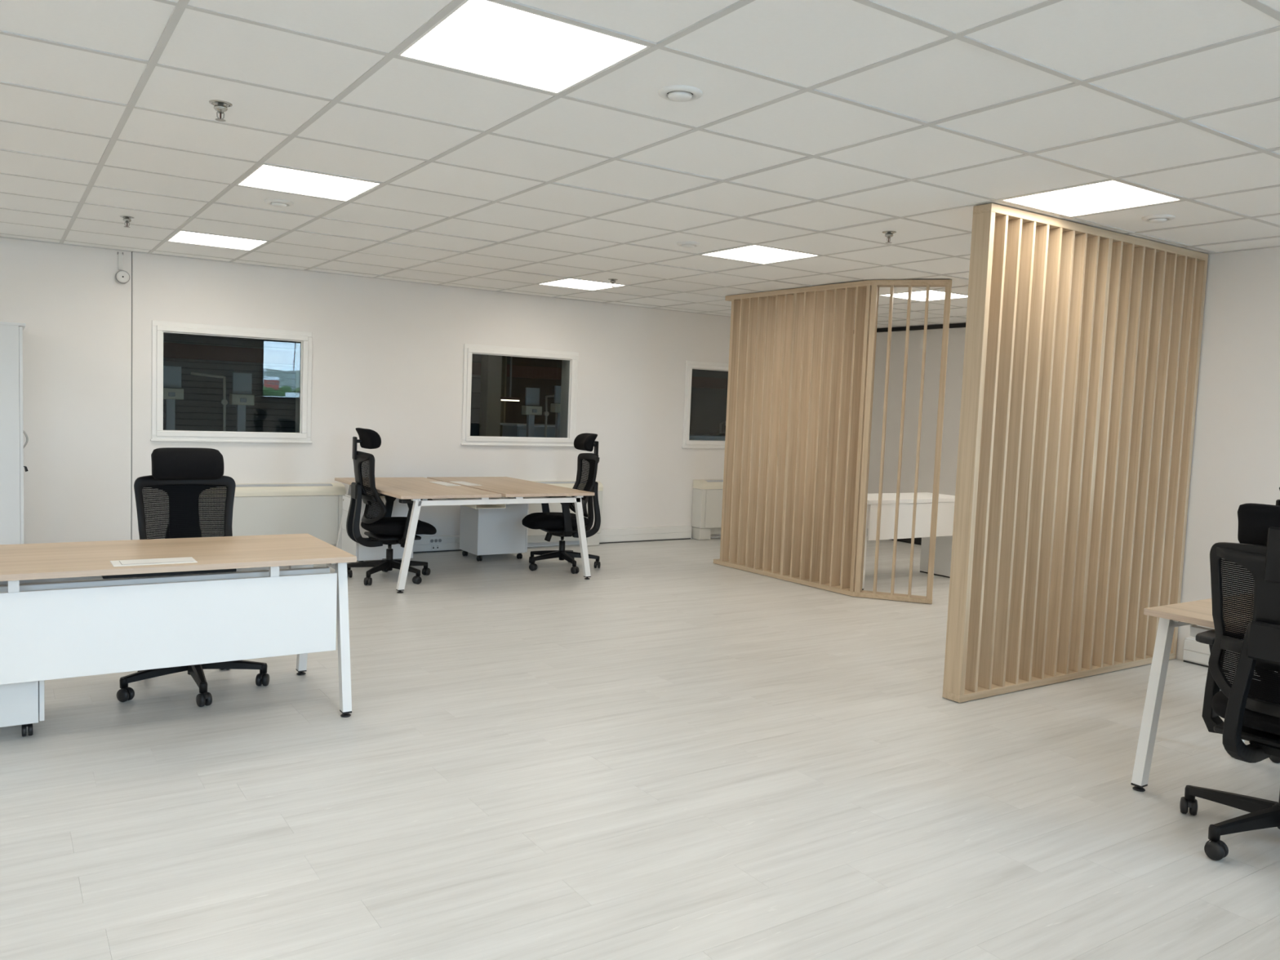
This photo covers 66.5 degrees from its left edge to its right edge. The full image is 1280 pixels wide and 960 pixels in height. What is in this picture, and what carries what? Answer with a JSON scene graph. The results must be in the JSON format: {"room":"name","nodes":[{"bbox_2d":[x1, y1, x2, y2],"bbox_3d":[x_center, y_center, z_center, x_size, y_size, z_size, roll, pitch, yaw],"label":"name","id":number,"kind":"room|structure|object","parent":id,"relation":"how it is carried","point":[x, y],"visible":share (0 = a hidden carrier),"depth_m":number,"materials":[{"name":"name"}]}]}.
{"room":"open-plan office","nodes":[
{"label":"open-plan office","id":0,"kind":"room"},
{"bbox_2d":[0,237,842,546],"bbox_3d":[-2.191,-1.546,8.975,11.800,4.450,0.186,-1,5,-34],"label":"wall","id":1,"kind":"structure","parent":0,"point":[388,355],"depth_m":8.64,"materials":[{"name":"paint"}]},
{"bbox_2d":[117,252,123,270],"bbox_3d":[-4.045,-1.704,7.604,0.042,0.138,0.016,-1,5,-34],"label":"cable conduit","id":2,"kind":"object","parent":1,"relation":"attached to","point":[120,256],"visible":1,"depth_m":7.60,"materials":[{"name":"white plastic"}]},
{"bbox_2d":[114,270,129,284],"bbox_3d":[-4.026,-1.578,7.598,0.104,0.104,0.068,-1,5,-34],"label":"fire alarm","id":3,"kind":"object","parent":1,"relation":"attached to","point":[122,277],"visible":1,"depth_m":7.58,"materials":[{"name":"white plastic"}]},
{"bbox_2d":[130,252,132,539],"bbox_3d":[-4.048,-0.549,7.770,0.008,2.492,0.040,-1,5,-34],"label":"trim","id":4,"kind":"structure","parent":1,"relation":"attached to","point":[131,252],"depth_m":7.76,"materials":[{"name":"grey plastic"}]},
{"bbox_2d":[150,320,312,443],"bbox_3d":[-3.378,-0.796,8.147,1.271,0.962,0.052,-1,5,-34],"label":"window","id":5,"kind":"structure","parent":1,"relation":"in","point":[158,434],"depth_m":8.10,"materials":[{"name":"white plastic"}]},
{"bbox_2d":[413,534,462,553],"bbox_3d":[-2.105,0.605,9.109,1.340,0.150,0.051,-1,5,-34],"label":"baseboard","id":6,"kind":"structure","parent":1,"relation":"attached to","point":[451,542],"depth_m":9.22,"materials":[{"name":"white plastic"}]},
{"bbox_2d":[460,343,578,446],"bbox_3d":[-1.162,-0.815,9.619,1.265,0.962,0.052,-1,5,-34],"label":"window","id":7,"kind":"structure","parent":1,"relation":"in","point":[467,440],"depth_m":9.57,"materials":[{"name":"white plastic"}]},
{"bbox_2d":[599,525,691,543],"bbox_3d":[0.052,0.586,10.542,1.220,0.150,0.051,-1,5,-34],"label":"baseboard","id":8,"kind":"structure","parent":1,"relation":"attached to","point":[671,532],"depth_m":10.51,"materials":[{"name":"white plastic"}]},
{"bbox_2d":[681,360,728,448],"bbox_3d":[1.006,-0.834,11.059,1.269,0.962,0.052,-1,5,-34],"label":"window","id":9,"kind":"structure","parent":1,"relation":"in","point":[690,365],"depth_m":10.75,"materials":[{"name":"white plastic"}]},
{"bbox_2d":[163,333,728,434],"bbox_3d":[-1.523,-1.849,14.201,14.500,4.450,0.200,-1,5,-34],"label":"wall","id":10,"kind":"structure","parent":0,"point":[708,406],"depth_m":14.27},
{"bbox_2d":[0,535,1279,959],"bbox_3d":[0.560,1.154,4.869,11.400,0.120,10.120,-1,5,-34],"label":"floor","id":11,"kind":"structure","parent":0,"point":[669,752],"depth_m":3.62,"materials":[{"name":"white wood"}]},
{"bbox_2d":[0,321,28,544],"bbox_3d":[-4.518,-0.157,6.760,0.481,1.820,1.080,-1,5,-34],"label":"tall cabinet","id":12,"kind":"object","parent":11,"relation":"on","point":[11,437],"visible":0.86,"depth_m":6.37,"materials":[{"name":"laminate"}]},
{"bbox_2d":[0,582,44,736],"bbox_3d":[-2.723,0.738,3.976,0.503,0.580,0.400,-1,5,-34],"label":"drawer pedestal","id":13,"kind":"object","parent":11,"relation":"on","point":[22,704],"visible":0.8,"depth_m":3.92,"materials":[{"name":"white metal"}]},
{"bbox_2d":[0,533,356,717],"bbox_3d":[-2.155,0.669,4.233,1.602,0.726,0.805,-1,5,-34],"label":"desk","id":14,"kind":"object","parent":11,"relation":"on","point":[51,629],"visible":1,"depth_m":4.04,"materials":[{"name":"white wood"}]},
{"bbox_2d":[101,568,236,578],"bbox_3d":[-2.055,0.386,4.259,0.520,0.030,0.180,-1,5,-34],"label":"cable tray","id":15,"kind":"object","parent":14,"relation":"on","point":[222,570],"depth_m":4.18,"materials":[{"name":"white metal"}]},
{"bbox_2d":[116,447,269,706],"bbox_3d":[-2.119,0.431,4.646,0.678,1.143,0.678,-1,5,-35],"label":"office chair","id":16,"kind":"object","parent":11,"relation":"on","point":[184,474],"visible":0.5,"depth_m":4.78,"materials":[{"name":"black fabric"}]},
{"bbox_2d":[198,483,346,546],"bbox_3d":[-3.164,0.364,8.301,1.265,0.657,0.175,-1,5,-34],"label":"radiator cover","id":17,"kind":"object","parent":11,"relation":"on","point":[315,509],"visible":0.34,"depth_m":8.31,"materials":[{"name":"beige metal"}]},
{"bbox_2d":[217,483,332,487],"bbox_3d":[-3.148,0.047,8.273,1.065,0.018,0.073,-1,5,-34],"label":"grille","id":18,"kind":"object","parent":17,"relation":"attached to","point":[267,485],"depth_m":8.35,"materials":[{"name":"white metal"}]},
{"bbox_2d":[342,493,413,562],"bbox_3d":[-2.272,0.428,8.451,0.503,0.585,0.400,-1,5,-34],"label":"drawer pedestal","id":19,"kind":"object","parent":11,"relation":"on","point":[362,553],"visible":0.35,"depth_m":8.31,"materials":[{"name":"white metal"}]},
{"bbox_2d":[346,427,436,585],"bbox_3d":[-1.956,0.190,7.734,0.676,1.189,0.689,0,5,-32],"label":"office chair","id":20,"kind":"object","parent":11,"relation":"on","point":[383,529],"visible":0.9,"depth_m":7.54,"materials":[{"name":"black fabric"}]},
{"bbox_2d":[334,476,594,593],"bbox_3d":[-1.527,0.400,8.281,1.649,0.726,1.652,-1,5,-34],"label":"desk","id":21,"kind":"object","parent":11,"relation":"on","point":[474,492],"visible":0.8,"depth_m":7.88,"materials":[{"name":"brown wood"}]},
{"bbox_2d":[449,497,506,508],"bbox_3d":[-1.503,0.149,8.242,0.260,0.063,1.150,-1,5,-34],"label":"cable tray","id":22,"kind":"object","parent":21,"relation":"on","point":[474,506],"depth_m":7.85,"materials":[{"name":"white metal"}]},
{"bbox_2d":[459,497,528,561],"bbox_3d":[-1.345,0.416,9.014,0.503,0.600,0.400,-1,5,-34],"label":"drawer pedestal","id":23,"kind":"object","parent":11,"relation":"on","point":[482,531],"visible":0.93,"depth_m":8.86,"materials":[{"name":"white metal"}]},
{"bbox_2d":[521,432,600,573],"bbox_3d":[-0.669,0.180,8.570,0.674,1.189,0.701,0,5,-24],"label":"office chair","id":24,"kind":"object","parent":11,"relation":"on","point":[564,524],"visible":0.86,"depth_m":8.57,"materials":[{"name":"black fabric"}]},
{"bbox_2d":[527,480,603,546],"bbox_3d":[-0.960,0.344,9.766,1.258,0.657,0.175,-1,5,-34],"label":"convector","id":25,"kind":"object","parent":11,"relation":"on","point":[535,535],"visible":0.18,"depth_m":9.80,"materials":[{"name":"beige metal"}]},
{"bbox_2d":[536,480,584,484],"bbox_3d":[-0.943,0.028,9.737,1.058,0.018,0.073,-1,5,-34],"label":"grille","id":26,"kind":"object","parent":25,"relation":"attached to","point":[541,482],"depth_m":9.81,"materials":[{"name":"white metal"}]},
{"bbox_2d":[691,479,723,539],"bbox_3d":[1.155,0.326,11.170,1.265,0.657,0.175,-1,5,-34],"label":"convector","id":27,"kind":"object","parent":11,"relation":"on","point":[707,500],"visible":0.44,"depth_m":10.83,"materials":[{"name":"beige metal"}]},
{"bbox_2d":[705,480,723,481],"bbox_3d":[1.171,0.009,11.142,1.065,0.018,0.073,-1,5,-34],"label":"grille","id":28,"kind":"object","parent":27,"relation":"attached to","point":[705,480],"depth_m":10.91,"materials":[{"name":"white metal"}]},
{"bbox_2d":[713,280,951,604],"bbox_3d":[1.462,-0.363,8.221,0.373,2.489,2.257,-2,6,-44],"label":"slatted screen","id":29,"kind":"object","parent":11,"relation":"on","point":[788,364],"visible":1,"depth_m":8.18,"materials":[{"name":"brown wood"}]},
{"bbox_2d":[830,492,955,590],"bbox_3d":[2.264,0.515,8.590,1.305,0.750,0.510,-1,5,-34],"label":"office desk","id":30,"kind":"object","parent":11,"relation":"on","point":[945,514],"visible":0.53,"depth_m":8.40,"materials":[{"name":"white wood"}]},
{"bbox_2d":[942,203,1208,702],"bbox_3d":[2.494,-0.121,5.463,2.066,2.489,0.108,-1,5,-34],"label":"slatted screen","id":31,"kind":"object","parent":11,"relation":"on","point":[1082,348],"visible":0.95,"depth_m":5.32,"materials":[{"name":"brown wood"}]},
{"bbox_2d":[1130,594,1253,791],"bbox_3d":[2.736,0.922,3.407,0.829,0.726,1.602,-1,5,-34],"label":"desk","id":32,"kind":"object","parent":11,"relation":"on","point":[1194,613],"visible":0.53,"depth_m":3.85,"materials":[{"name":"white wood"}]},
{"bbox_2d":[1179,502,1279,860],"bbox_3d":[2.242,0.674,3.336,0.675,1.192,0.695,-1,5,-35],"label":"office chair","id":33,"kind":"object","parent":11,"relation":"on","point":[1250,708],"visible":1,"depth_m":3.25,"materials":[{"name":"black plastic"}]},
{"bbox_2d":[1254,487,1279,763],"bbox_3d":[3.092,0.638,4.308,0.697,1.189,0.717,-1,5,-34],"label":"office chair","id":34,"kind":"object","parent":11,"relation":"on","point":[1273,758],"visible":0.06,"depth_m":4.25,"materials":[{"name":"black plastic"}]},
{"bbox_2d":[0,0,1279,328],"bbox_3d":[0.663,-1.438,4.681,11.400,0.102,10.120,-1,5,-34],"label":"ceiling","id":35,"kind":"structure","parent":0,"point":[822,128],"depth_m":3.83,"materials":[{"name":"tile"}]},
{"bbox_2d":[120,215,133,227],"bbox_3d":[-3.219,-1.619,6.130,0.082,0.064,0.082,-1,5,-34],"label":"sprinkler","id":36,"kind":"object","parent":35,"relation":"attached to","point":[126,219],"visible":1,"depth_m":6.12,"materials":[{"name":"silver metal"}]},
{"bbox_2d":[167,231,267,250],"bbox_3d":[-3.013,-1.714,6.957,0.575,0.027,0.575,-1,5,-34],"label":"recessed light","id":37,"kind":"object","parent":35,"relation":"in","point":[183,237],"visible":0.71,"depth_m":6.96,"materials":[{"name":"white plastic"}]},
{"bbox_2d":[208,99,232,121],"bbox_3d":[-1.563,-1.373,3.641,0.082,0.064,0.082,-1,5,-34],"label":"sprinkler","id":38,"kind":"object","parent":35,"relation":"attached to","point":[220,108],"visible":1,"depth_m":3.63,"materials":[{"name":"silver metal"}]},
{"bbox_2d":[264,198,293,207],"bbox_3d":[-2.020,-1.544,5.465,0.152,0.028,0.152,-1,5,-34],"label":"smoke detector","id":39,"kind":"object","parent":35,"relation":"attached to","point":[276,202],"visible":1,"depth_m":5.43,"materials":[{"name":"white plastic"}]},
{"bbox_2d":[236,164,382,201],"bbox_3d":[-1.688,-1.517,4.965,0.575,0.027,0.575,-1,5,-34],"label":"recessed light","id":40,"kind":"object","parent":35,"relation":"in","point":[264,176],"visible":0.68,"depth_m":4.96,"materials":[{"name":"white plastic"}]},
{"bbox_2d":[396,0,650,93],"bbox_3d":[-0.363,-1.320,2.974,0.575,0.027,0.575,-1,5,-34],"label":"recessed light","id":41,"kind":"object","parent":35,"relation":"in","point":[488,38],"visible":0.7,"depth_m":2.95,"materials":[{"name":"white plastic"}]},
{"bbox_2d":[540,278,625,290],"bbox_3d":[-0.514,-1.736,8.617,0.575,0.027,0.575,-1,5,-34],"label":"recessed light","id":42,"kind":"object","parent":35,"relation":"in","point":[570,283],"visible":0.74,"depth_m":8.63,"materials":[{"name":"white plastic"}]},
{"bbox_2d":[608,278,617,287],"bbox_3d":[-0.228,-1.651,8.188,0.082,0.064,0.082,-1,5,-34],"label":"sprinkler","id":43,"kind":"object","parent":35,"relation":"attached to","point":[613,281],"visible":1,"depth_m":8.18,"materials":[{"name":"silver metal"}]},
{"bbox_2d":[657,84,702,102],"bbox_3d":[0.136,-1.302,3.307,0.152,0.028,0.152,-1,5,-34],"label":"valve","id":44,"kind":"object","parent":35,"relation":"attached to","point":[677,93],"visible":1,"depth_m":3.28,"materials":[{"name":"white plastic"}]},
{"bbox_2d":[676,241,699,248],"bbox_3d":[0.310,-1.512,6.295,0.152,0.028,0.152,-1,5,-34],"label":"smoke detector","id":45,"kind":"object","parent":35,"relation":"attached to","point":[684,244],"visible":1,"depth_m":6.26,"materials":[{"name":"white plastic"}]},
{"bbox_2d":[702,244,818,264],"bbox_3d":[0.811,-1.539,6.625,0.575,0.027,0.575,-1,5,-34],"label":"recessed light","id":46,"kind":"object","parent":35,"relation":"in","point":[754,253],"visible":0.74,"depth_m":6.63,"materials":[{"name":"white plastic"}]},
{"bbox_2d":[882,231,896,243],"bbox_3d":[1.435,-1.399,5.633,0.082,0.064,0.082,-1,5,-34],"label":"sprinkler","id":47,"kind":"object","parent":35,"relation":"attached to","point":[888,234],"visible":1,"depth_m":5.62,"materials":[{"name":"silver metal"}]},
{"bbox_2d":[880,289,967,301],"bbox_3d":[2.479,-1.605,8.451,0.575,0.027,0.575,-1,5,-34],"label":"recessed light","id":48,"kind":"object","parent":35,"relation":"in","point":[933,295],"visible":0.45,"depth_m":8.47,"materials":[{"name":"white plastic"}]},
{"bbox_2d":[1000,179,1182,217],"bbox_3d":[2.136,-1.341,4.634,0.575,0.027,0.575,-1,5,-34],"label":"recessed light","id":49,"kind":"object","parent":35,"relation":"in","point":[1110,195],"visible":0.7,"depth_m":4.63,"materials":[{"name":"white plastic"}]},
{"bbox_2d":[1141,214,1175,222],"bbox_3d":[2.635,-1.324,4.967,0.152,0.028,0.152,-1,5,-34],"label":"valve","id":50,"kind":"object","parent":35,"relation":"attached to","point":[1153,218],"visible":1,"depth_m":4.93,"materials":[{"name":"white plastic"}]},
{"bbox_2d":[844,323,965,521],"bbox_3d":[4.159,-0.435,9.913,0.200,2.600,5.460,-1,5,-34],"label":"wall","id":51,"kind":"structure","parent":0,"point":[956,343],"depth_m":11.22,"materials":[{"name":"paint"}]},
{"bbox_2d":[866,531,921,545],"bbox_3d":[4.003,0.818,9.957,0.030,0.085,5.420,-1,5,-34],"label":"baseboard","id":52,"kind":"structure","parent":51,"relation":"attached to","point":[917,540],"depth_m":11.26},
{"bbox_2d":[876,323,965,332],"bbox_3d":[4.107,-1.598,9.764,0.035,0.043,5.460,-1,5,-34],"label":"trim","id":53,"kind":"structure","parent":51,"relation":"attached to","point":[956,325],"depth_m":11.11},
{"bbox_2d":[1175,246,1279,660],"bbox_3d":[4.670,0.001,4.198,0.120,2.600,4.660,-1,5,-34],"label":"wall","id":54,"kind":"structure","parent":0,"point":[1236,454],"depth_m":5.81,"materials":[{"name":"paint"}]},
{"bbox_2d":[1182,637,1275,678],"bbox_3d":[4.597,1.229,4.169,0.051,0.150,4.470,-1,5,-34],"label":"baseboard","id":55,"kind":"structure","parent":54,"relation":"attached to","point":[1194,652],"depth_m":5.95,"materials":[{"name":"white plastic"}]},
{"bbox_3d":[-0.384,-3.960,12.459,14.900,0.100,4.000,-1,5,-34],"label":"ceiling","id":56,"kind":"structure","parent":0,"visible":0},
{"bbox_2d":[500,356,520,401],"bbox_3d":[-1.604,-2.478,12.403,0.260,2.942,0.070,-1,5,-34],"label":"lamp","id":57,"kind":"object","parent":56,"relation":"hanging from","point":[503,398],"visible":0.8,"depth_m":12.48,"materials":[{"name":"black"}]},
{"bbox_3d":[-0.507,0.558,12.704,14.500,0.050,3.800,-1,5,-34],"label":"floor","id":58,"kind":"structure","parent":0,"visible":0},
{"bbox_2d":[163,365,183,430],"bbox_3d":[-4.686,-0.278,9.752,0.220,1.714,0.150,-1,5,-34],"label":"control box","id":59,"kind":"object","parent":58,"relation":"on","point":[171,374],"visible":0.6,"depth_m":9.71,"materials":[{"name":"grey metal"}]},
{"bbox_2d":[168,391,175,396],"bbox_3d":[-4.628,-0.848,9.656,0.060,0.040,0.020,-1,5,-34],"label":"switch","id":60,"kind":"object","parent":59,"relation":"attached to","point":[170,393],"depth_m":9.65,"materials":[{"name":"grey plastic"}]},
{"bbox_2d":[191,372,227,431],"bbox_3d":[-4.463,-0.272,10.112,0.354,1.668,0.040,-1,5,-34],"label":"pipe","id":61,"kind":"object","parent":58,"relation":"on","point":[224,402],"visible":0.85,"depth_m":10.13,"materials":[{"name":"grey metal"}]},
{"bbox_2d":[163,332,296,432],"bbox_3d":[-4.519,-1.051,11.944,2.840,2.950,0.270,-1,5,-34],"label":"window","id":62,"kind":"structure","parent":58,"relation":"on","point":[180,423],"depth_m":11.74,"materials":[{"name":"black glass"}]},
{"bbox_2d":[229,372,254,431],"bbox_3d":[-4.130,-0.266,10.123,0.220,1.680,0.150,-1,5,-34],"label":"control box","id":63,"kind":"object","parent":58,"relation":"on","point":[242,382],"visible":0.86,"depth_m":10.07,"materials":[{"name":"grey metal"}]},
{"bbox_2d":[240,398,246,402],"bbox_3d":[-4.072,-0.819,10.028,0.060,0.040,0.020,-1,5,-34],"label":"switch","id":64,"kind":"object","parent":63,"relation":"attached to","point":[242,400],"depth_m":10.02,"materials":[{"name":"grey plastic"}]},
{"bbox_2d":[470,353,481,435],"bbox_3d":[-2.221,-1.146,12.842,0.840,3.190,0.040,-1,5,-34],"label":"wall","id":65,"kind":"structure","parent":58,"relation":"on","point":[476,382],"depth_m":12.86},
{"bbox_2d":[479,354,506,436],"bbox_3d":[-1.884,-1.725,12.647,0.264,4.400,0.220,-1,5,-34],"label":"steel column","id":66,"kind":"structure","parent":58,"relation":"on","point":[493,367],"depth_m":12.68,"materials":[{"name":"grey metal"}]},
{"bbox_2d":[163,342,728,389],"bbox_3d":[-1.038,-1.461,13.477,14.400,0.160,0.100,-1,5,-34],"label":"beam","id":67,"kind":"structure","parent":66,"relation":"attached to","point":[175,350],"depth_m":11.26,"materials":[{"name":"brown metal"}]},
{"bbox_2d":[500,422,555,437],"bbox_3d":[-1.157,-0.112,12.778,1.280,1.222,0.490,-1,5,-34],"label":"cabinet","id":68,"kind":"object","parent":58,"relation":"on","point":[508,429],"visible":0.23,"depth_m":12.37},
{"bbox_2d":[521,387,542,437],"bbox_3d":[-1.340,-0.289,11.976,0.220,1.678,0.150,-1,5,-34],"label":"control box","id":69,"kind":"object","parent":58,"relation":"on","point":[531,394],"visible":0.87,"depth_m":11.93,"materials":[{"name":"grey metal"}]},
{"bbox_2d":[543,395,554,437],"bbox_3d":[-1.106,-0.278,12.344,0.279,1.621,0.040,-1,5,-34],"label":"pipe","id":70,"kind":"object","parent":58,"relation":"on","point":[546,413],"visible":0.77,"depth_m":12.24,"materials":[{"name":"grey metal"}]},
{"bbox_2d":[550,385,560,437],"bbox_3d":[-1.006,-0.312,12.196,0.220,1.717,0.150,-1,5,-34],"label":"control box","id":71,"kind":"object","parent":58,"relation":"on","point":[556,406],"visible":0.33,"depth_m":12.12,"materials":[{"name":"grey plastic"}]},
{"bbox_2d":[688,434,725,440],"bbox_3d":[1.201,-0.068,14.020,1.800,1.141,0.700,-1,5,-34],"label":"workbench","id":72,"kind":"object","parent":58,"relation":"on","point":[691,437],"visible":0.13,"depth_m":13.40,"materials":[{"name":"grey metal"}]},
{"bbox_2d":[709,420,725,435],"bbox_3d":[1.186,-0.744,13.943,0.320,0.217,0.240,-1,5,-34],"label":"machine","id":73,"kind":"object","parent":72,"relation":"on","point":[719,433],"visible":0.6,"depth_m":13.90,"materials":[{"name":"grey metal"}]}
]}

